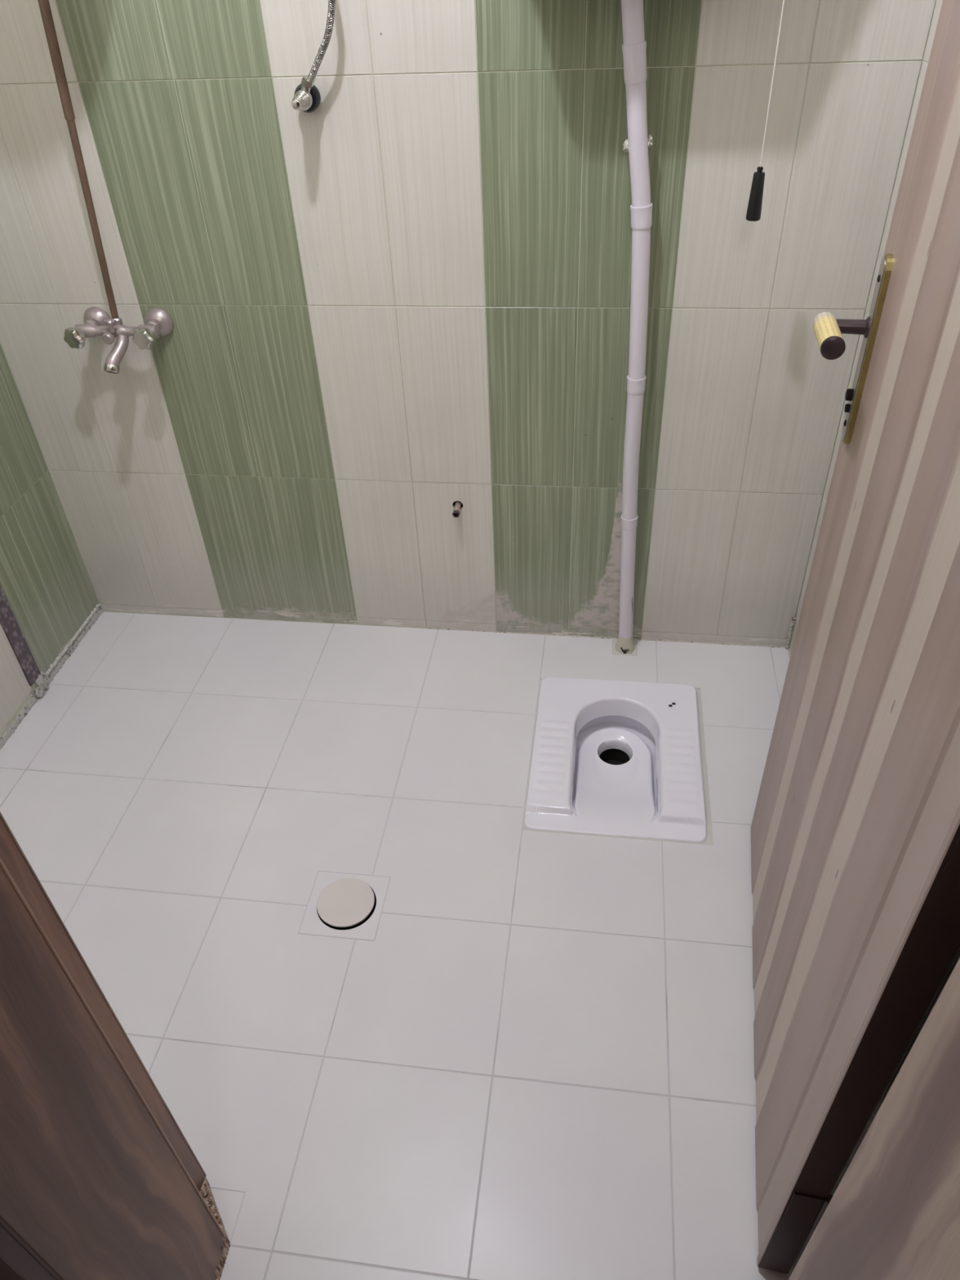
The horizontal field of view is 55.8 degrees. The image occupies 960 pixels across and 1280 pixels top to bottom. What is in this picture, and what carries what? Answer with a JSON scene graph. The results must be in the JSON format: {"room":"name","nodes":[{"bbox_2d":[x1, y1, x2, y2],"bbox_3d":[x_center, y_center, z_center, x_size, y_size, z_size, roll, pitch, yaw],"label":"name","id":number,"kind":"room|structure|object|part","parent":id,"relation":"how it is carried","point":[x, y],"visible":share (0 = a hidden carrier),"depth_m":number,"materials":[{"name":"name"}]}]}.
{"room":"bathroom","nodes":[
{"label":"bathroom","id":0,"kind":"room"},
{"bbox_2d":[0,343,102,749],"bbox_3d":[-1.316,-0.624,1.253,0.120,2.780,1.775,3,39,7],"label":"wall","id":1,"kind":"structure","parent":0,"point":[49,603],"depth_m":2.34,"materials":[{"name":"tile"}]},
{"bbox_2d":[0,611,880,1279],"bbox_3d":[-0.346,0.965,1.397,2.172,0.060,3.300,3,39,7],"label":"floor","id":2,"kind":"structure","parent":0,"point":[537,1063],"depth_m":1.79,"materials":[{"name":"tile"}]},
{"bbox_2d":[298,871,389,940],"bbox_3d":[-0.276,0.562,1.878,0.154,0.053,0.150,3,39,7],"label":"floor drain","id":3,"kind":"object","parent":2,"relation":"in","point":[347,906],"visible":0.98,"depth_m":1.86,"materials":[{"name":"plastic"}]},
{"bbox_3d":[-0.277,0.541,1.869,0.118,0.008,0.118,3,39,7],"label":"lid","id":4,"kind":"part","parent":3,"relation":"part of","materials":[{"name":"white plastic"}]},
{"bbox_2d":[318,894,376,929],"bbox_3d":[-0.273,0.566,1.883,0.121,0.041,0.121,3,39,7],"label":"drain cover","id":5,"kind":"object","parent":3,"relation":"on","point":[335,912],"depth_m":1.85,"materials":[{"name":"beige"}]},
{"bbox_2d":[524,676,706,842],"bbox_3d":[0.327,0.318,2.202,0.398,0.159,0.497,3,39,7],"label":"toilet","id":6,"kind":"object","parent":2,"relation":"in","point":[610,757],"visible":1,"depth_m":2.17,"materials":[{"name":"white ceramic"}]},
{"bbox_2d":[599,748,630,764],"bbox_3d":[0.338,0.318,2.289,0.092,0.046,0.092,3,39,7],"label":"outlet","id":7,"kind":"object","parent":6,"relation":"attached to","point":[610,756],"depth_m":2.32,"materials":[{"name":"black"}]},
{"bbox_2d":[0,0,936,648],"bbox_3d":[-0.190,-1.094,1.764,2.172,2.780,0.106,3,39,7],"label":"wall","id":8,"kind":"structure","parent":0,"point":[395,301],"depth_m":1.97,"materials":[{"name":"tile"}]},
{"bbox_2d":[37,0,173,373],"bbox_3d":[-0.755,-1.016,1.695,0.218,1.095,0.477,-32,47,-31],"label":"shower mixer","id":9,"kind":"object","parent":8,"relation":"attached to","point":[158,322],"visible":1,"depth_m":2.01,"materials":[{"name":"silver metal"}]},
{"bbox_3d":[-0.911,-0.680,2.040,0.051,0.046,0.029,10,41,16],"label":"knob","id":10,"kind":"part","parent":9,"relation":"part of","materials":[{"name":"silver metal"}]},
{"bbox_3d":[-0.823,-0.701,2.025,0.024,0.031,0.017,3,39,7],"label":"diverter lever","id":11,"kind":"part","parent":9,"relation":"part of","materials":[{"name":"silver metal"}]},
{"bbox_3d":[-0.820,-0.654,2.052,0.032,0.071,0.082,16,43,21],"label":"spout","id":12,"kind":"part","parent":9,"relation":"part of","materials":[{"name":"silver metal"}]},
{"bbox_3d":[-0.748,-0.670,2.019,0.051,0.046,0.029,3,39,7],"label":"knob","id":13,"kind":"part","parent":9,"relation":"part of","materials":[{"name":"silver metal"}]},
{"bbox_2d":[291,75,320,112],"bbox_3d":[-0.335,-1.029,1.714,0.050,0.063,0.102,3,39,7],"label":"angle valve","id":14,"kind":"object","parent":8,"relation":"attached to","point":[307,97],"visible":1,"depth_m":1.71,"materials":[{"name":"silver metal"}]},
{"bbox_3d":[-0.339,-1.006,1.697,0.034,0.034,0.046,3,39,7],"label":"grooved knob","id":15,"kind":"part","parent":14,"relation":"part of","materials":[{"name":"silver metal"}]},
{"bbox_2d":[306,0,335,83],"bbox_3d":[-0.305,-1.205,1.578,0.096,0.403,0.043,29,49,33],"label":"hose","id":16,"kind":"object","parent":14,"relation":"attached to","point":[323,46],"visible":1,"depth_m":1.65,"materials":[{"name":"grey metal"}]},
{"bbox_2d":[452,501,462,517],"bbox_3d":[-0.057,-0.338,2.295,0.058,0.058,0.075,3,39,7],"label":"pipe stub","id":17,"kind":"object","parent":8,"relation":"attached to","point":[457,504],"visible":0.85,"depth_m":2.28,"materials":[{"name":"silver"}]},
{"bbox_2d":[615,0,653,653],"bbox_3d":[0.330,-0.564,1.994,0.126,1.512,0.060,3,39,7],"label":"pipe","id":18,"kind":"object","parent":8,"relation":"attached to","point":[637,143],"visible":1,"depth_m":1.85,"materials":[{"name":"white plastic"}]},
{"bbox_2d":[620,514,638,530],"bbox_3d":[0.364,-0.290,2.216,0.042,0.031,0.041,3,39,7],"label":"socket","id":19,"kind":"object","parent":18,"relation":"attached to","point":[628,522],"depth_m":2.20,"materials":[{"name":"white plastic"}]},
{"bbox_2d":[622,40,647,84],"bbox_3d":[0.276,-1.032,1.619,0.048,0.065,0.044,3,39,7],"label":"socket","id":20,"kind":"object","parent":18,"relation":"attached to","point":[634,51],"depth_m":1.60,"materials":[{"name":"white plastic"}]},
{"bbox_2d":[626,374,646,395],"bbox_3d":[0.344,-0.563,1.995,0.042,0.035,0.042,3,39,7],"label":"socket","id":21,"kind":"object","parent":18,"relation":"attached to","point":[636,384],"depth_m":1.98,"materials":[{"name":"white plastic"}]},
{"bbox_2d":[630,202,652,229],"bbox_3d":[0.316,-0.833,1.779,0.045,0.043,0.043,3,39,7],"label":"socket","id":22,"kind":"object","parent":18,"relation":"attached to","point":[641,212],"depth_m":1.76,"materials":[{"name":"white plastic"}]},
{"bbox_3d":[0.241,-1.266,1.350,0.496,0.375,0.203,3,39,7],"label":"cistern","id":23,"kind":"object","parent":8,"relation":"attached to","visible":0},
{"bbox_2d":[746,0,784,221],"bbox_3d":[0.485,-1.040,1.437,0.026,0.700,0.026,3,39,7],"label":"pull cord","id":24,"kind":"object","parent":23,"relation":"hanging from","point":[755,201],"visible":1,"depth_m":1.62,"materials":[{"name":"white plastic"}]},
{"bbox_3d":[0.497,-0.799,1.633,0.026,0.078,0.026,3,39,7],"label":"handle","id":25,"kind":"part","parent":24,"relation":"part of","materials":[{"name":"black plastic"}]},
{"bbox_3d":[0.484,-1.074,1.409,0.002,0.612,0.002,3,39,7],"label":"cord","id":26,"kind":"part","parent":24,"relation":"part of","materials":[{"name":"white fabric"}]},
{"bbox_2d":[785,0,959,1105],"bbox_3d":[0.722,-0.515,0.995,0.112,2.780,1.775,3,39,7],"label":"wall","id":27,"kind":"structure","parent":0,"point":[793,625],"depth_m":1.72,"materials":[{"name":"tile"}]},
{"bbox_3d":[-0.212,-0.057,0.481,2.700,2.770,0.236,3,39,7],"label":"wall","id":28,"kind":"structure","parent":0,"visible":0},
{"bbox_2d":[0,811,959,1279],"bbox_3d":[-0.065,0.173,0.625,1.120,2.120,0.306,3,39,7],"label":"door frame","id":29,"kind":"structure","parent":28,"relation":"attached to","point":[100,1180],"depth_m":0.89,"materials":[{"name":"brown wood"}]},
{"bbox_3d":[-0.545,0.245,0.597,0.184,2.080,0.020,3,39,7],"label":"architrave","id":30,"kind":"part","parent":29,"relation":"part of","materials":[{"name":"brown wood"}]},
{"bbox_2d":[751,0,959,1274],"bbox_3d":[0.445,-0.114,1.018,0.134,2.008,0.839,6,40,11],"label":"door","id":31,"kind":"structure","parent":28,"relation":"in","point":[855,824],"depth_m":1.04,"materials":[{"name":"beige wood"}]},
{"bbox_3d":[0.495,-0.423,1.223,0.058,0.028,0.028,6,40,11],"label":"lever stem","id":32,"kind":"part","parent":31,"relation":"part of","materials":[{"name":"grey metal"}]},
{"bbox_3d":[0.523,-0.391,1.242,0.001,0.255,0.031,6,40,11],"label":"plate","id":33,"kind":"part","parent":31,"relation":"part of","materials":[{"name":"metal"}]},
{"bbox_3d":[0.528,-0.391,1.241,0.008,0.263,0.038,6,40,11],"label":"plate","id":34,"kind":"part","parent":31,"relation":"part of","materials":[{"name":"gold metal"}]}
]}

